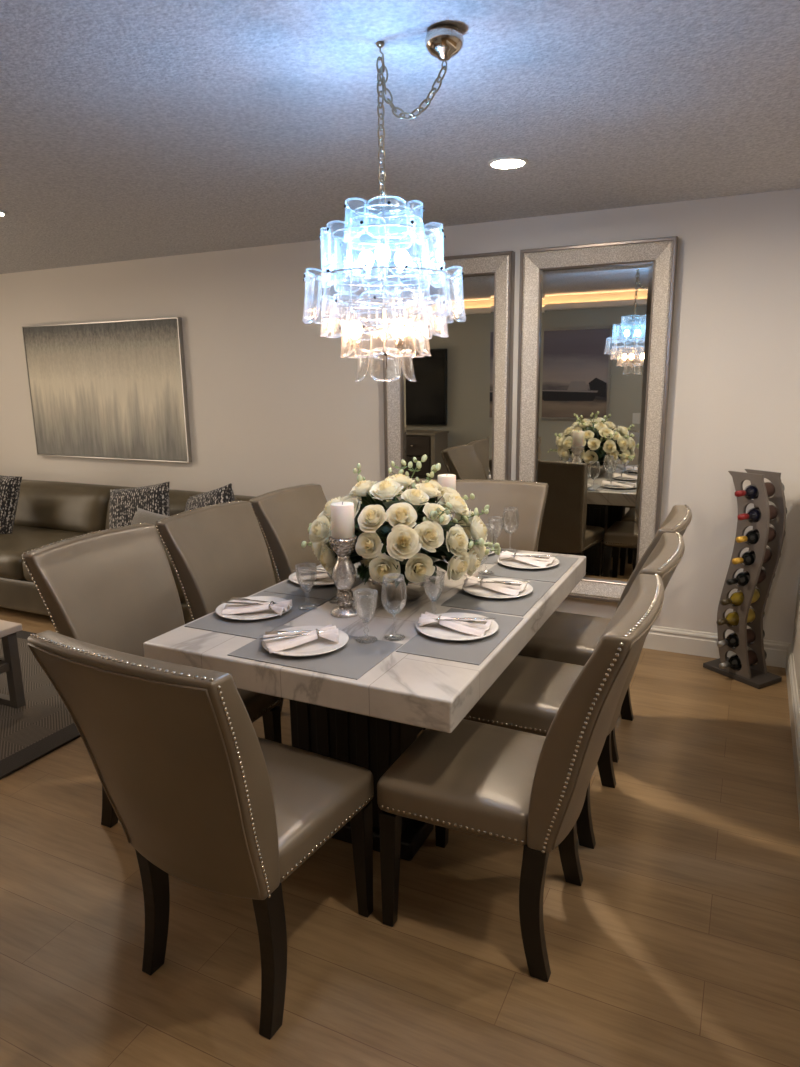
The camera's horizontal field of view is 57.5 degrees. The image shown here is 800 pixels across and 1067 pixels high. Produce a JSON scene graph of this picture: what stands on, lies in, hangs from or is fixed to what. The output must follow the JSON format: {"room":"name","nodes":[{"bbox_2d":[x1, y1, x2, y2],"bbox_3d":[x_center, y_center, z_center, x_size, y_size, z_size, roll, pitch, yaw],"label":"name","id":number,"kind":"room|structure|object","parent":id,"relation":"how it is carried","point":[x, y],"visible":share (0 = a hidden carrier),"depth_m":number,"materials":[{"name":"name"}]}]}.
{"room":"dining room","nodes":[
{"label":"dining room","id":0,"kind":"room"},
{"bbox_2d":[0,607,799,1066],"bbox_3d":[-1.520,1.341,1.497,10.200,0.050,7.990,5,14,25],"label":"floor","id":1,"kind":"structure","parent":0,"point":[677,944],"depth_m":2.10,"materials":[{"name":"brown wood"}]},
{"bbox_2d":[0,630,80,779],"bbox_3d":[-2.934,0.875,3.583,2.920,0.011,2.480,5,14,25],"label":"area rug","id":2,"kind":"object","parent":1,"relation":"on","point":[29,732],"visible":0.22,"depth_m":3.44,"materials":[{"name":"grey carpet"}]},
{"bbox_2d":[0,620,25,707],"bbox_3d":[-2.399,0.739,3.164,0.660,0.420,1.260,5,14,25],"label":"coffee table","id":3,"kind":"object","parent":2,"relation":"on","point":[10,664],"visible":1,"depth_m":3.54,"materials":[{"name":"stone"}]},
{"bbox_2d":[0,479,277,623],"bbox_3d":[-2.660,0.067,5.445,3.580,0.797,1.110,5,14,25],"label":"leather sofa","id":4,"kind":"object","parent":1,"relation":"on","point":[47,512],"visible":0.26,"depth_m":5.39,"materials":[{"name":"brown leather"}]},
{"bbox_2d":[0,475,21,533],"bbox_3d":[-3.070,-0.224,5.439,0.504,0.486,0.244,1,12,9],"label":"throw cushion","id":5,"kind":"object","parent":4,"relation":"on","point":[9,485],"visible":0.92,"depth_m":5.37,"materials":[{"name":"fabric"}]},
{"bbox_2d":[22,561,32,581],"bbox_3d":[-1.823,0.201,4.909,1.105,0.220,0.840,5,14,25],"label":"seat cushion","id":6,"kind":"object","parent":4,"relation":"on","point":[25,574],"depth_m":4.77,"materials":[{"name":"brown leather"}]},
{"bbox_2d":[0,525,86,579],"bbox_3d":[-2.826,0.112,5.383,1.105,0.220,0.840,5,14,25],"label":"seat cushion","id":7,"kind":"object","parent":4,"relation":"on","point":[23,538],"depth_m":5.17,"materials":[{"name":"brown leather"}]},
{"bbox_2d":[14,480,116,532],"bbox_3d":[-2.647,-0.203,5.704,1.105,0.379,0.351,5,14,25],"label":"cushion","id":8,"kind":"object","parent":4,"relation":"on","point":[68,507],"depth_m":5.52,"materials":[{"name":"brown leather"}]},
{"bbox_2d":[109,482,169,528],"bbox_3d":[-1.745,-0.096,4.884,0.520,0.495,0.255,3,13,15],"label":"throw cushion","id":9,"kind":"object","parent":4,"relation":"on","point":[124,503],"visible":0.48,"depth_m":4.82,"materials":[{"name":"fabric"}]},
{"bbox_2d":[131,508,170,546],"bbox_3d":[-1.565,0.028,4.607,0.374,0.352,0.230,4,13,19],"label":"throw cushion","id":10,"kind":"object","parent":4,"relation":"on","point":[142,516],"visible":0.11,"depth_m":4.56,"materials":[{"name":"grey fabric"}]},
{"bbox_2d":[105,488,237,529],"bbox_3d":[-1.643,-0.114,5.230,1.105,0.379,0.351,5,14,25],"label":"cushion","id":11,"kind":"object","parent":4,"relation":"on","point":[178,499],"depth_m":5.11,"materials":[{"name":"grey fabric"}]},
{"bbox_2d":[185,483,234,511],"bbox_3d":[-1.233,-0.070,4.706,0.534,0.521,0.252,8,15,34],"label":"throw cushion","id":12,"kind":"object","parent":4,"relation":"on","point":[224,494],"visible":0.21,"depth_m":4.62,"materials":[{"name":"fabric"}]},
{"bbox_2d":[22,523,281,827],"bbox_3d":[-0.859,0.528,2.672,0.711,1.022,0.574,5,14,25],"label":"dining chair","id":13,"kind":"object","parent":1,"relation":"on","point":[115,588],"visible":0.48,"depth_m":2.67,"materials":[{"name":"beige leather"}]},
{"bbox_2d":[28,630,373,1039],"bbox_3d":[-0.443,0.688,1.909,0.574,1.022,0.711,6,14,29],"label":"dining chair","id":14,"kind":"object","parent":1,"relation":"on","point":[204,801],"visible":1,"depth_m":1.67,"materials":[{"name":"beige leather"}]},
{"bbox_2d":[155,500,283,711],"bbox_3d":[-0.581,0.414,3.181,0.711,1.022,0.574,5,14,25],"label":"dining chair","id":15,"kind":"object","parent":1,"relation":"on","point":[217,553],"visible":0.41,"depth_m":3.16,"materials":[{"name":"beige leather"}]},
{"bbox_2d":[249,483,326,582],"bbox_3d":[-0.303,0.300,3.689,0.711,1.022,0.574,5,14,25],"label":"dining chair","id":16,"kind":"object","parent":1,"relation":"on","point":[284,516],"visible":0.3,"depth_m":3.60,"materials":[{"name":"beige leather"}]},
{"bbox_2d":[143,550,585,860],"bbox_3d":[0.022,0.597,2.920,1.060,0.760,1.678,5,14,25],"label":"dining table","id":17,"kind":"object","parent":1,"relation":"on","point":[369,721],"visible":0.5,"depth_m":2.33,"materials":[{"name":"white stone"}]},
{"bbox_2d":[184,591,327,638],"bbox_3d":[-0.500,0.283,2.600,0.300,0.002,0.440,5,14,25],"label":"placemat","id":18,"kind":"object","parent":17,"relation":"on","point":[254,629],"visible":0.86,"depth_m":2.50,"materials":[{"name":"grey fabric"}]},
{"bbox_2d":[215,596,291,619],"bbox_3d":[-0.522,0.271,2.614,0.271,0.016,0.271,5,14,25],"label":"dinner plate","id":19,"kind":"object","parent":18,"relation":"on","point":[263,614],"visible":0.56,"depth_m":2.57,"materials":[{"name":"white ceramic"}]},
{"bbox_2d":[221,599,291,615],"bbox_3d":[-0.506,0.255,2.593,0.235,0.033,0.163,2,12,11],"label":"napkin","id":20,"kind":"object","parent":19,"relation":"on","point":[279,607],"visible":0.92,"depth_m":2.56,"materials":[{"name":"white fabric"}]},
{"bbox_2d":[221,601,263,604],"bbox_3d":[-0.524,0.250,2.585,0.230,0.015,0.015,0,12,4],"label":"table knife","id":21,"kind":"object","parent":20,"relation":"on","point":[221,601],"visible":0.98,"depth_m":2.58,"materials":[{"name":"silver metal"}]},
{"bbox_2d":[230,597,275,603],"bbox_3d":[-0.510,0.243,2.609,0.202,0.012,0.025,3,13,15],"label":"fork","id":22,"kind":"object","parent":20,"relation":"on","point":[233,598],"visible":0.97,"depth_m":2.62,"materials":[{"name":"silver metal"}]},
{"bbox_2d":[295,562,316,609],"bbox_3d":[-0.337,0.191,2.635,0.077,0.158,0.077,5,14,25],"label":"goblet","id":23,"kind":"object","parent":18,"relation":"on","point":[298,568],"visible":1,"depth_m":2.62,"materials":[{"name":"white"}]},
{"bbox_2d":[295,562,316,591],"bbox_3d":[-0.337,0.162,2.629,0.077,0.100,0.077,5,14,25],"label":"bowl","id":24,"kind":"object","parent":23,"relation":"on","point":[314,566],"depth_m":2.62,"materials":[{"name":"clear glass"}]},
{"bbox_2d":[264,565,364,599],"bbox_3d":[-0.306,0.195,2.994,0.300,0.002,0.440,5,14,25],"label":"placemat","id":25,"kind":"object","parent":17,"relation":"on","point":[324,592],"visible":0.5,"depth_m":2.87,"materials":[{"name":"grey fabric"}]},
{"bbox_2d":[288,567,333,584],"bbox_3d":[-0.324,0.182,3.013,0.271,0.016,0.271,5,14,25],"label":"dinner plate","id":26,"kind":"object","parent":25,"relation":"on","point":[324,581],"visible":0.29,"depth_m":2.96,"materials":[{"name":"white ceramic"}]},
{"bbox_2d":[292,569,329,580],"bbox_3d":[-0.316,0.165,2.999,0.235,0.033,0.163,3,13,15],"label":"napkin","id":27,"kind":"object","parent":26,"relation":"on","point":[306,575],"visible":0.3,"depth_m":2.97,"materials":[{"name":"white fabric"}]},
{"bbox_2d":[293,569,326,572],"bbox_3d":[-0.334,0.159,2.992,0.230,0.015,0.015,1,12,9],"label":"table knife","id":28,"kind":"object","parent":27,"relation":"on","point":[293,569],"visible":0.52,"depth_m":2.99,"materials":[{"name":"silver metal"}]},
{"bbox_2d":[228,625,402,679],"bbox_3d":[-0.257,0.357,2.243,0.449,0.002,0.295,5,14,25],"label":"placemat","id":29,"kind":"object","parent":17,"relation":"on","point":[354,659],"visible":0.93,"depth_m":2.18,"materials":[{"name":"grey fabric"}]},
{"bbox_2d":[262,625,348,655],"bbox_3d":[-0.296,0.339,2.284,0.271,0.016,0.271,5,14,25],"label":"dinner plate","id":30,"kind":"object","parent":29,"relation":"on","point":[322,645],"visible":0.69,"depth_m":2.25,"materials":[{"name":"white ceramic"}]},
{"bbox_2d":[263,624,338,653],"bbox_3d":[-0.309,0.321,2.278,0.235,0.033,0.163,-4,13,-16],"label":"napkin","id":31,"kind":"object","parent":30,"relation":"on","point":[330,632],"visible":0.94,"depth_m":2.26,"materials":[{"name":"white fabric"}]},
{"bbox_2d":[260,633,319,638],"bbox_3d":[-0.322,0.317,2.263,0.230,0.015,0.015,-6,13,-22],"label":"table knife","id":32,"kind":"object","parent":31,"relation":"on","point":[286,636],"visible":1,"depth_m":2.25,"materials":[{"name":"silver metal"}]},
{"bbox_2d":[265,630,321,634],"bbox_3d":[-0.321,0.310,2.290,0.202,0.012,0.025,-3,12,-11],"label":"fork","id":33,"kind":"object","parent":31,"relation":"on","point":[269,632],"visible":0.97,"depth_m":2.28,"materials":[{"name":"silver metal"}]},
{"bbox_2d":[353,588,377,643],"bbox_3d":[-0.108,0.260,2.299,0.077,0.158,0.077,5,14,25],"label":"goblet","id":34,"kind":"object","parent":29,"relation":"on","point":[370,639],"visible":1,"depth_m":2.29,"materials":[{"name":"white"}]},
{"bbox_2d":[353,588,377,622],"bbox_3d":[-0.108,0.232,2.293,0.077,0.100,0.077,5,14,25],"label":"bowl","id":35,"kind":"object","parent":34,"relation":"on","point":[374,592],"depth_m":2.28,"materials":[{"name":"clear glass"}]},
{"bbox_2d":[327,546,337,603],"bbox_3d":[-0.235,0.152,2.707,0.082,0.205,0.082,5,14,25],"label":"wine glass","id":36,"kind":"object","parent":17,"relation":"on","point":[332,600],"visible":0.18,"depth_m":2.72,"materials":[{"name":"white"}]},
{"bbox_2d":[329,535,357,617],"bbox_3d":[-0.195,0.147,2.556,0.108,0.279,0.108,5,14,25],"label":"candle holder","id":37,"kind":"object","parent":17,"relation":"on","point":[344,572],"visible":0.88,"depth_m":2.53,"materials":[{"name":"silver glass"}]},
{"bbox_2d":[331,502,354,538],"bbox_3d":[-0.198,-0.050,2.513,0.080,0.124,0.080,5,14,25],"label":"pillar candle","id":38,"kind":"object","parent":37,"relation":"on","point":[342,513],"visible":1,"depth_m":2.48,"materials":[{"name":"beige wax"}]},
{"bbox_2d":[329,535,357,556],"bbox_3d":[-0.197,0.043,2.533,0.098,0.067,0.098,5,14,25],"label":"cup","id":39,"kind":"object","parent":37,"relation":"on","point":[342,547],"depth_m":2.50,"materials":[{"name":"silver metal"}]},
{"bbox_2d":[381,573,406,640],"bbox_3d":[-0.019,0.234,2.318,0.082,0.205,0.082,5,14,25],"label":"wine glass","id":40,"kind":"object","parent":17,"relation":"on","point":[393,637],"visible":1,"depth_m":2.30,"materials":[{"name":"white"}]},
{"bbox_2d":[381,573,406,613],"bbox_3d":[-0.019,0.196,2.310,0.082,0.127,0.082,5,14,25],"label":"bowl","id":41,"kind":"object","parent":40,"relation":"on","point":[385,604],"depth_m":2.29,"materials":[{"name":"white"}]},
{"bbox_2d":[301,454,500,600],"bbox_3d":[0.013,-0.020,2.730,0.722,0.526,0.651,-4,13,-16],"label":"floral arrangement","id":42,"kind":"object","parent":17,"relation":"on","point":[408,537],"visible":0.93,"depth_m":2.56,"materials":[{"name":"white plant"}]},
{"bbox_2d":[367,578,432,600],"bbox_3d":[0.001,0.188,2.775,0.272,0.100,0.272,5,14,25],"label":"bowl","id":43,"kind":"object","parent":42,"relation":"on","point":[413,590],"depth_m":2.67,"materials":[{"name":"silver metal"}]},
{"bbox_2d":[423,570,444,613],"bbox_3d":[0.116,0.213,2.505,0.077,0.158,0.077,5,14,25],"label":"goblet","id":44,"kind":"object","parent":17,"relation":"on","point":[441,577],"visible":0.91,"depth_m":2.48,"materials":[{"name":"white"}]},
{"bbox_2d":[396,608,523,664],"bbox_3d":[0.206,0.325,2.364,0.268,0.002,0.455,5,14,25],"label":"placemat","id":45,"kind":"object","parent":17,"relation":"on","point":[475,651],"visible":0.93,"depth_m":2.26,"materials":[{"name":"grey fabric"}]},
{"bbox_2d":[416,612,498,640],"bbox_3d":[0.188,0.309,2.396,0.271,0.016,0.271,5,14,25],"label":"dinner plate","id":46,"kind":"object","parent":45,"relation":"on","point":[435,630],"visible":0.6,"depth_m":2.37,"materials":[{"name":"white ceramic"}]},
{"bbox_2d":[419,612,491,635],"bbox_3d":[0.181,0.289,2.394,0.235,0.033,0.163,3,13,17],"label":"napkin","id":47,"kind":"object","parent":46,"relation":"on","point":[473,629],"visible":0.85,"depth_m":2.37,"materials":[{"name":"white fabric"}]},
{"bbox_2d":[433,618,486,623],"bbox_3d":[0.183,0.285,2.374,0.202,0.012,0.025,4,13,22],"label":"fork","id":48,"kind":"object","parent":47,"relation":"on","point":[468,621],"visible":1,"depth_m":2.35,"materials":[{"name":"silver metal"}]},
{"bbox_2d":[454,618,494,619],"bbox_3d":[0.200,0.281,2.397,0.230,0.015,0.015,2,12,11],"label":"table knife","id":49,"kind":"object","parent":47,"relation":"on","point":[454,618],"visible":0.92,"depth_m":2.38,"materials":[{"name":"silver metal"}]},
{"bbox_2d":[483,548,504,563],"bbox_3d":[0.305,0.091,3.434,0.385,0.002,0.295,5,14,25],"label":"placemat","id":50,"kind":"object","parent":17,"relation":"on","point":[492,558],"visible":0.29,"depth_m":3.32,"materials":[{"name":"grey fabric"}]},
{"bbox_2d":[488,516,502,551],"bbox_3d":[0.453,0.002,3.455,0.077,0.158,0.077,5,14,25],"label":"goblet","id":51,"kind":"object","parent":50,"relation":"on","point":[490,517],"visible":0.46,"depth_m":3.44,"materials":[{"name":"white"}]},
{"bbox_2d":[488,516,502,537],"bbox_3d":[0.453,-0.026,3.449,0.077,0.100,0.077,5,14,25],"label":"bowl","id":52,"kind":"object","parent":51,"relation":"on","point":[489,518],"depth_m":3.44,"materials":[{"name":"clear glass"}]},
{"bbox_2d":[502,507,518,551],"bbox_3d":[0.522,-0.021,3.446,0.082,0.205,0.082,5,14,25],"label":"wine glass","id":53,"kind":"object","parent":50,"relation":"on","point":[515,509],"visible":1,"depth_m":3.42,"materials":[{"name":"clear glass"}]},
{"bbox_2d":[502,507,518,533],"bbox_3d":[0.522,-0.059,3.438,0.082,0.127,0.082,5,14,25],"label":"bowl","id":54,"kind":"object","parent":53,"relation":"on","point":[515,509],"depth_m":3.42,"materials":[{"name":"clear glass"}]},
{"bbox_2d":[441,575,554,615],"bbox_3d":[0.383,0.231,2.785,0.310,0.002,0.440,5,14,25],"label":"placemat","id":55,"kind":"object","parent":17,"relation":"on","point":[517,606],"visible":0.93,"depth_m":2.69,"materials":[{"name":"grey fabric"}]},
{"bbox_2d":[475,540,489,578],"bbox_3d":[0.327,0.109,2.972,0.077,0.158,0.077,5,14,25],"label":"goblet","id":56,"kind":"object","parent":55,"relation":"on","point":[485,556],"visible":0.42,"depth_m":2.97,"materials":[{"name":"white"}]},
{"bbox_2d":[480,540,489,564],"bbox_3d":[0.327,0.080,2.966,0.077,0.100,0.077,5,14,25],"label":"bowl","id":57,"kind":"object","parent":56,"relation":"on","point":[485,557],"depth_m":2.96,"materials":[{"name":"clear glass"}]},
{"bbox_2d":[462,578,532,597],"bbox_3d":[0.377,0.215,2.816,0.271,0.016,0.271,5,14,25],"label":"dinner plate","id":58,"kind":"object","parent":55,"relation":"on","point":[477,590],"visible":0.61,"depth_m":2.78,"materials":[{"name":"white ceramic"}]},
{"bbox_2d":[464,576,526,595],"bbox_3d":[0.367,0.195,2.818,0.235,0.033,0.163,5,13,23],"label":"napkin","id":59,"kind":"object","parent":58,"relation":"on","point":[512,590],"visible":0.88,"depth_m":2.79,"materials":[{"name":"white fabric"}]},
{"bbox_2d":[478,581,521,585],"bbox_3d":[0.367,0.190,2.798,0.202,0.012,0.025,6,14,28],"label":"fork","id":60,"kind":"object","parent":59,"relation":"on","point":[513,584],"visible":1,"depth_m":2.77,"materials":[{"name":"silver metal"}]},
{"bbox_2d":[494,581,529,582],"bbox_3d":[0.386,0.187,2.820,0.230,0.015,0.015,3,13,17],"label":"table knife","id":61,"kind":"object","parent":59,"relation":"on","point":[494,581],"visible":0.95,"depth_m":2.80,"materials":[{"name":"silver metal"}]},
{"bbox_2d":[487,552,578,582],"bbox_3d":[0.578,0.142,3.180,0.310,0.002,0.430,5,14,25],"label":"placemat","id":62,"kind":"object","parent":17,"relation":"on","point":[553,574],"visible":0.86,"depth_m":3.09,"materials":[{"name":"grey fabric"}]},
{"bbox_2d":[479,524,495,574],"bbox_3d":[0.363,0.066,3.059,0.082,0.205,0.082,5,14,25],"label":"wine glass","id":63,"kind":"object","parent":62,"relation":"on","point":[492,527],"visible":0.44,"depth_m":3.04,"materials":[{"name":"clear glass"}]},
{"bbox_2d":[485,524,495,553],"bbox_3d":[0.362,0.028,3.050,0.082,0.127,0.082,5,14,25],"label":"bowl","id":64,"kind":"object","parent":63,"relation":"on","point":[492,527],"depth_m":3.03,"materials":[{"name":"clear glass"}]},
{"bbox_2d":[497,553,559,568],"bbox_3d":[0.565,0.125,3.217,0.271,0.016,0.271,5,14,25],"label":"dinner plate","id":65,"kind":"object","parent":62,"relation":"on","point":[511,562],"visible":0.57,"depth_m":3.19,"materials":[{"name":"white ceramic"}]},
{"bbox_2d":[499,551,554,566],"bbox_3d":[0.559,0.106,3.215,0.235,0.033,0.163,6,14,27],"label":"napkin","id":66,"kind":"object","parent":65,"relation":"on","point":[539,562],"visible":0.89,"depth_m":3.19,"materials":[{"name":"white fabric"}]},
{"bbox_2d":[511,555,549,558],"bbox_3d":[0.558,0.102,3.196,0.202,0.012,0.025,7,14,32],"label":"fork","id":67,"kind":"object","parent":66,"relation":"on","point":[511,555],"visible":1,"depth_m":3.18,"materials":[{"name":"silver metal"}]},
{"bbox_2d":[526,555,556,556],"bbox_3d":[0.578,0.098,3.215,0.230,0.015,0.015,4,13,21],"label":"table knife","id":68,"kind":"object","parent":66,"relation":"on","point":[526,555],"visible":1,"depth_m":3.20,"materials":[{"name":"silver metal"}]},
{"bbox_3d":[0.207,-0.006,3.233,0.108,0.279,0.108,5,14,25],"label":"candle holder","id":69,"kind":"object","parent":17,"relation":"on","visible":0},
{"bbox_2d":[438,473,455,502],"bbox_3d":[0.204,-0.202,3.191,0.080,0.124,0.080,5,14,25],"label":"pillar candle","id":70,"kind":"object","parent":69,"relation":"on","point":[445,480],"visible":0.64,"depth_m":3.15,"materials":[{"name":"beige wax"}]},
{"bbox_2d":[452,479,548,551],"bbox_3d":[0.424,0.274,3.767,0.574,1.022,0.711,3,13,18],"label":"dining chair","id":71,"kind":"object","parent":1,"relation":"on","point":[530,497],"visible":0.16,"depth_m":3.86,"materials":[{"name":"beige leather"}]},
{"bbox_2d":[377,574,663,981],"bbox_3d":[0.343,0.638,2.090,0.711,1.022,0.574,5,14,25],"label":"dining chair","id":72,"kind":"object","parent":1,"relation":"on","point":[527,790],"visible":1,"depth_m":1.94,"materials":[{"name":"beige leather"}]},
{"bbox_2d":[463,532,684,848],"bbox_3d":[0.609,0.518,2.630,0.711,1.022,0.574,5,14,25],"label":"dining chair","id":73,"kind":"object","parent":1,"relation":"on","point":[527,696],"visible":0.38,"depth_m":2.54,"materials":[{"name":"beige leather"}]},
{"bbox_2d":[518,504,691,762],"bbox_3d":[0.852,0.396,3.176,0.711,1.022,0.574,5,14,25],"label":"dining chair","id":74,"kind":"object","parent":1,"relation":"on","point":[571,638],"visible":0.23,"depth_m":3.07,"materials":[{"name":"beige leather"}]},
{"bbox_2d":[703,469,785,688],"bbox_3d":[1.813,0.222,3.775,0.188,1.082,0.336,-8,14,-29],"label":"wine rack","id":75,"kind":"object","parent":1,"relation":"on","point":[757,676],"visible":0.94,"depth_m":3.74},
{"bbox_2d":[716,607,764,625],"bbox_3d":[1.793,0.444,3.854,0.329,0.076,0.076,-8,14,-29],"label":"wine bottle","id":76,"kind":"object","parent":75,"relation":"in","point":[732,618],"visible":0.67,"depth_m":3.80,"materials":[{"name":"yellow glass"}]},
{"bbox_2d":[717,628,764,646],"bbox_3d":[1.801,0.557,3.868,0.329,0.076,0.076,-8,14,-29],"label":"wine bottle","id":77,"kind":"object","parent":75,"relation":"in","point":[732,639],"visible":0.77,"depth_m":3.82,"materials":[{"name":"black glass"}]},
{"bbox_2d":[719,649,766,668],"bbox_3d":[1.814,0.672,3.872,0.329,0.076,0.076,-8,14,-29],"label":"wine bottle","id":78,"kind":"object","parent":75,"relation":"on","point":[734,661],"visible":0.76,"depth_m":3.83,"materials":[{"name":"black glass"}]},
{"bbox_2d":[721,587,768,605],"bbox_3d":[1.799,0.335,3.818,0.329,0.076,0.076,-8,14,-29],"label":"wine bottle","id":79,"kind":"object","parent":75,"relation":"in","point":[737,598],"visible":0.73,"depth_m":3.77,"materials":[{"name":"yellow glass"}]},
{"bbox_2d":[726,567,774,585],"bbox_3d":[1.809,0.229,3.774,0.329,0.076,0.076,-8,14,-29],"label":"wine bottle","id":80,"kind":"object","parent":75,"relation":"in","point":[742,578],"visible":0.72,"depth_m":3.72,"materials":[{"name":"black glass"}]},
{"bbox_2d":[732,547,780,565],"bbox_3d":[1.818,0.121,3.732,0.329,0.076,0.076,-8,14,-29],"label":"wine bottle","id":81,"kind":"object","parent":75,"relation":"in","point":[747,558],"visible":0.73,"depth_m":3.68,"materials":[{"name":"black glass"}]},
{"bbox_2d":[735,482,784,498],"bbox_3d":[1.805,-0.214,3.674,0.329,0.076,0.076,-8,14,-29],"label":"wine bottle","id":82,"kind":"object","parent":75,"relation":"in","point":[751,491],"visible":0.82,"depth_m":3.63,"materials":[{"name":"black glass"}]},
{"bbox_2d":[736,526,785,543],"bbox_3d":[1.822,0.013,3.698,0.329,0.076,0.076,-8,14,-29],"label":"wine bottle","id":83,"kind":"object","parent":75,"relation":"in","point":[752,536],"visible":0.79,"depth_m":3.65,"materials":[{"name":"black glass"}]},
{"bbox_2d":[737,504,786,521],"bbox_3d":[1.820,-0.099,3.675,0.329,0.076,0.076,-8,14,-29],"label":"wine bottle","id":84,"kind":"object","parent":75,"relation":"in","point":[753,514],"visible":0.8,"depth_m":3.63,"materials":[{"name":"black glass"}]},
{"bbox_2d":[0,0,799,273],"bbox_3d":[-1.554,-1.107,0.966,10.200,0.080,7.990,5,14,25],"label":"ceiling","id":85,"kind":"structure","parent":0,"point":[130,129],"depth_m":2.46,"materials":[{"name":"paint"}]},
{"bbox_2d":[0,210,6,215],"bbox_3d":[-2.128,-1.663,3.779,0.164,0.010,0.164,5,14,25],"label":"recessed light","id":86,"kind":"object","parent":85,"relation":"in","point":[2,213],"visible":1,"depth_m":3.79,"materials":[{"name":"white plastic"}]},
{"bbox_2d":[303,24,463,368],"bbox_3d":[-0.046,-0.866,2.018,0.473,0.876,0.462,5,14,25],"label":"chandelier","id":87,"kind":"object","parent":85,"relation":"hanging from","point":[443,42],"visible":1,"depth_m":1.98,"materials":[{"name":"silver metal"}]},
{"bbox_2d":[351,338,359,347],"bbox_3d":[-0.127,-0.544,2.082,0.024,0.028,0.024,5,14,25],"label":"socket","id":88,"kind":"object","parent":87,"relation":"attached to","point":[355,342],"depth_m":2.07,"materials":[{"name":"silver metal"}]},
{"bbox_2d":[362,269,370,278],"bbox_3d":[-0.095,-0.740,2.075,0.024,0.028,0.024,5,14,25],"label":"socket","id":89,"kind":"object","parent":87,"relation":"attached to","point":[365,271],"depth_m":2.07,"materials":[{"name":"silver metal"}]},
{"bbox_2d":[378,263,386,274],"bbox_3d":[-0.047,-0.722,1.988,0.024,0.028,0.024,5,14,25],"label":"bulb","id":90,"kind":"object","parent":87,"relation":"attached to","point":[382,271],"depth_m":1.98,"materials":[{"name":"white glass"}]},
{"bbox_2d":[395,339,402,348],"bbox_3d":[-0.004,-0.562,2.160,0.024,0.028,0.024,5,14,25],"label":"socket","id":91,"kind":"object","parent":87,"relation":"attached to","point":[396,347],"depth_m":2.15,"materials":[{"name":"silver metal"}]},
{"bbox_2d":[397,336,405,346],"bbox_3d":[0.004,-0.531,2.016,0.024,0.028,0.024,5,14,25],"label":"socket","id":92,"kind":"object","parent":87,"relation":"attached to","point":[401,341],"depth_m":2.01,"materials":[{"name":"silver metal"}]},
{"bbox_2d":[398,268,405,278],"bbox_3d":[0.006,-0.741,2.072,0.024,0.028,0.024,5,14,25],"label":"socket","id":93,"kind":"object","parent":87,"relation":"attached to","point":[401,272],"depth_m":2.06,"materials":[{"name":"silver metal"}]},
{"bbox_2d":[488,156,527,168],"bbox_3d":[0.447,-1.533,3.018,0.164,0.010,0.164,5,14,25],"label":"recessed light","id":94,"kind":"object","parent":85,"relation":"in","point":[506,162],"visible":1,"depth_m":3.01,"materials":[{"name":"white plastic"}]},
{"bbox_2d":[492,160,523,166],"bbox_3d":[0.447,-1.536,3.018,0.132,0.002,0.132,5,14,25],"label":"diffuser","id":95,"kind":"object","parent":94,"relation":"attached to","point":[495,163],"depth_m":3.03,"materials":[{"name":"white plastic"}]},
{"bbox_2d":[0,189,799,642],"bbox_3d":[0.167,-0.649,4.695,10.200,2.440,0.120,5,14,25],"label":"wall","id":96,"kind":"structure","parent":0,"point":[279,396],"depth_m":4.69,"materials":[{"name":"beige paint"}]},
{"bbox_2d":[22,317,191,462],"bbox_3d":[-2.327,-1.113,5.724,1.648,1.049,0.039,5,14,25],"label":"abstract painting","id":97,"kind":"object","parent":96,"relation":"attached to","point":[108,389],"visible":1,"depth_m":5.67,"materials":[{"name":"paint"}]},
{"bbox_2d":[381,251,514,500],"bbox_3d":[0.283,-0.661,4.526,0.832,1.992,0.064,5,14,25],"label":"wall mirror","id":98,"kind":"object","parent":96,"relation":"attached to","point":[450,402],"visible":0.56,"depth_m":4.45,"materials":[{"name":"grey metal"}]},
{"bbox_2d":[401,274,493,500],"bbox_3d":[0.293,-0.666,4.545,0.608,1.768,0.012,5,14,25],"label":"mirror glass","id":99,"kind":"object","parent":98,"relation":"attached to","point":[447,386],"depth_m":4.47,"materials":[{"name":"silver"}]},
{"bbox_2d":[516,236,677,602],"bbox_3d":[1.074,-0.591,4.152,0.830,1.992,0.064,5,14,25],"label":"wall mirror","id":100,"kind":"object","parent":96,"relation":"attached to","point":[596,319],"visible":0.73,"depth_m":4.12,"materials":[{"name":"grey metal"}]},
{"bbox_2d":[536,262,653,582],"bbox_3d":[1.083,-0.596,4.171,0.606,1.768,0.012,5,14,25],"label":"mirror glass","id":101,"kind":"object","parent":100,"relation":"attached to","point":[595,320],"depth_m":4.14,"materials":[{"name":"white"}]},
{"bbox_2d":[643,625,790,667],"bbox_3d":[-1.164,0.371,5.498,7.280,0.140,0.020,5,14,25],"label":"baseboard","id":102,"kind":"structure","parent":96,"relation":"attached to","point":[691,642],"depth_m":4.15,"materials":[{"name":"white wood"}]},
{"bbox_2d":[792,573,799,703],"bbox_3d":[1.375,0.635,2.233,0.120,0.940,3.670,5,14,25],"label":"wall","id":103,"kind":"structure","parent":0,"point":[796,632],"depth_m":3.66,"materials":[{"name":"beige paint"}]},
{"bbox_2d":[786,643,799,823],"bbox_3d":[1.318,1.020,2.347,0.020,0.140,3.670,5,14,25],"label":"baseboard","id":104,"kind":"structure","parent":103,"relation":"attached to","point":[793,698],"depth_m":3.24,"materials":[{"name":"white paint"}]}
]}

